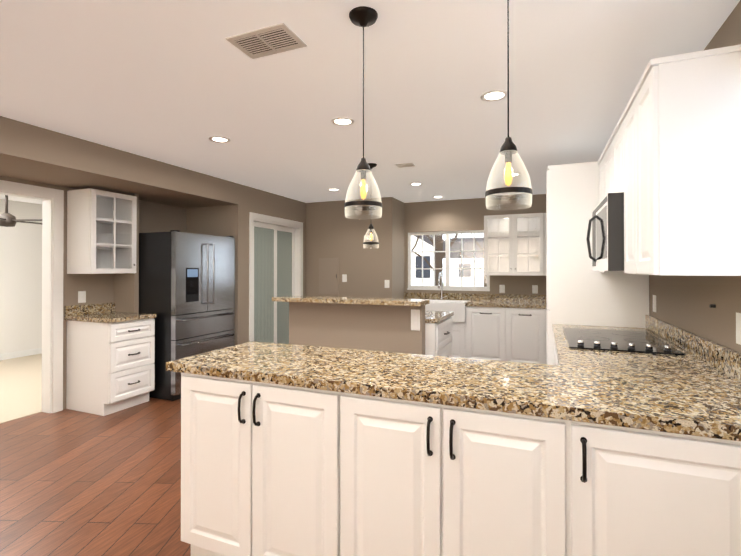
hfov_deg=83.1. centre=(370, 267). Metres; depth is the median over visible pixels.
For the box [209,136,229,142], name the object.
recessed light
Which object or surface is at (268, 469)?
base cabinet
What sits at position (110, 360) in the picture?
base cabinet
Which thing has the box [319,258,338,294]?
electrical panel
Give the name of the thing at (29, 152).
soffit
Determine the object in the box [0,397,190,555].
floor
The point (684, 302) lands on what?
wall
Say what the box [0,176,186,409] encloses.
wall
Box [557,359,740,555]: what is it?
base cabinet
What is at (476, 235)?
sky
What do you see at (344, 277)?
light switch
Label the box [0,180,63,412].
door frame
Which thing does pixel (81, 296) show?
outlet
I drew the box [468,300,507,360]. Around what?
base cabinet
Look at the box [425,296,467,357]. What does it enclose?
base cabinet
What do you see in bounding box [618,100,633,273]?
upper cabinet
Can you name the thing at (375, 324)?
bar
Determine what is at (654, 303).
electrical outlet
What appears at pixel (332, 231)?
wall
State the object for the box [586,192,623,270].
over-the-range microwave
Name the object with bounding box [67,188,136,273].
upper cabinet
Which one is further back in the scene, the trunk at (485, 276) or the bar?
the trunk at (485, 276)
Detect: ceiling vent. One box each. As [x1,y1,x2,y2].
[225,23,306,58]
[395,163,414,167]
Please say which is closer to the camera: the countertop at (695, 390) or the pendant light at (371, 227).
the countertop at (695, 390)
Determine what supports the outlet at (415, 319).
attached to the bar
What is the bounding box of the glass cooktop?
[563,328,684,355]
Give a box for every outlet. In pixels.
[78,291,85,302]
[411,309,419,330]
[499,285,504,292]
[532,285,537,293]
[653,295,655,311]
[736,313,740,344]
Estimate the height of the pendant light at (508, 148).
0.860 m
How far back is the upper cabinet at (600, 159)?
3.12 m
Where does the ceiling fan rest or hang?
hanging from the ceiling
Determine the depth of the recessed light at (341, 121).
3.05 m
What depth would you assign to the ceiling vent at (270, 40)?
1.97 m
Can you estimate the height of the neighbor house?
6.050 m
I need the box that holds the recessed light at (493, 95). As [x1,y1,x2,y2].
[480,90,506,101]
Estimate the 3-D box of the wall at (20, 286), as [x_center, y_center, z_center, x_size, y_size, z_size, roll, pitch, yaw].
[-6.671,0.168,3.974,0.120,2.460,9.040,0,0,22]
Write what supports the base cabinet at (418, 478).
on the floor at (75, 483)
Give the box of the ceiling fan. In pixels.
[0,195,41,226]
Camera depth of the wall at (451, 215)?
6.36 m
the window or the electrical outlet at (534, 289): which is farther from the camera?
the window
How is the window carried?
in the wall at (451, 215)
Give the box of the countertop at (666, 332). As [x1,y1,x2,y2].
[552,315,724,346]
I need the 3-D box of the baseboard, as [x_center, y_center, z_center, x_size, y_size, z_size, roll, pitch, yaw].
[-6.606,1.346,3.945,0.012,0.096,8.788,0,0,22]
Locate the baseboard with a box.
[0,348,41,359]
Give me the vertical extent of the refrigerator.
1.795 m
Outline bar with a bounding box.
[272,296,453,356]
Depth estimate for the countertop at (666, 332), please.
2.64 m
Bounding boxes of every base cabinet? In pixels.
[65,302,155,415]
[181,373,340,555]
[341,392,572,555]
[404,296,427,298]
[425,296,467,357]
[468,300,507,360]
[508,300,545,363]
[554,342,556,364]
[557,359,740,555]
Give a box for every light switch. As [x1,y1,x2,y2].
[342,274,346,281]
[385,280,388,287]
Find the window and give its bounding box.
[407,230,489,290]
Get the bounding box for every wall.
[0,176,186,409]
[0,199,41,353]
[187,184,305,344]
[306,197,403,298]
[404,194,545,294]
[649,0,740,352]
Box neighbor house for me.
[412,235,483,286]
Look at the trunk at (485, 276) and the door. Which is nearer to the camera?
the door
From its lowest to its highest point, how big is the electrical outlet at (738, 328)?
0.125 m
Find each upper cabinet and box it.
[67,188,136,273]
[484,213,543,275]
[544,213,545,275]
[598,154,621,272]
[602,139,609,198]
[610,123,618,192]
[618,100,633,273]
[630,44,740,275]
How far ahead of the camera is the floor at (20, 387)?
4.88 m
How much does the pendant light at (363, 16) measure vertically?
0.860 m
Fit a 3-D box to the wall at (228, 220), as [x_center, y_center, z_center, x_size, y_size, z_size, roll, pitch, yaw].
[-1.797,0.180,6.175,0.970,2.460,1.630,0,0,22]
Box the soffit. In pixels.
[0,116,237,207]
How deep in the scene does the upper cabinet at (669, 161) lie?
1.62 m
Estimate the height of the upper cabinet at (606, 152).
0.413 m
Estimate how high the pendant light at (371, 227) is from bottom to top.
0.860 m
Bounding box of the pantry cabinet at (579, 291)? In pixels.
[546,161,648,364]
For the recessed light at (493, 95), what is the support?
in the ceiling
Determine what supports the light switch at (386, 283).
attached to the wall at (332, 231)
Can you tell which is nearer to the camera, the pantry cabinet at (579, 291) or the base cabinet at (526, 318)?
the pantry cabinet at (579, 291)
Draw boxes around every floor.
[0,354,41,423]
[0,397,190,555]
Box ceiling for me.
[0,0,739,203]
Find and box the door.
[253,222,294,343]
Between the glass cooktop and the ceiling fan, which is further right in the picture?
the glass cooktop
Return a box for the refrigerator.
[139,230,234,400]
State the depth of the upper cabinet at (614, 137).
2.56 m
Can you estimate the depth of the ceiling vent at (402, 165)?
4.30 m
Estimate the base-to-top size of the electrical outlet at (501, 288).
0.118 m
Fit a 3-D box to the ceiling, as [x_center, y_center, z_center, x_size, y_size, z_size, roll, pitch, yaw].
[-3.123,-1.117,3.013,9.780,0.100,9.940,0,0,22]
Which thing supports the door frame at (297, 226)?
attached to the wall at (228, 220)
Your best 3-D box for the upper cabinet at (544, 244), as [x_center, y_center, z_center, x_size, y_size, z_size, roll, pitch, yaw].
[2.735,-0.317,5.669,0.705,0.850,0.330,0,0,22]
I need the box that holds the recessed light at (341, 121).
[331,117,353,125]
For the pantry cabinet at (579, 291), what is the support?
on the floor at (75, 483)
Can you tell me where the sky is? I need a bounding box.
[443,233,483,281]
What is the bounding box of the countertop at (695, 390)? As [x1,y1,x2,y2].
[166,339,740,440]
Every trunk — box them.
[412,234,471,285]
[472,238,486,286]
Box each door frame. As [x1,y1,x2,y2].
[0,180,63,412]
[249,212,302,341]
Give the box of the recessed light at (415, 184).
[410,182,422,185]
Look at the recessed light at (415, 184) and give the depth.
5.27 m
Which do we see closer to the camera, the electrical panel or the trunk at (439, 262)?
the electrical panel
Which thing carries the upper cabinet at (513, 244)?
attached to the wall at (451, 215)
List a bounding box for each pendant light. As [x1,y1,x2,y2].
[344,6,382,218]
[363,163,378,247]
[485,0,532,209]

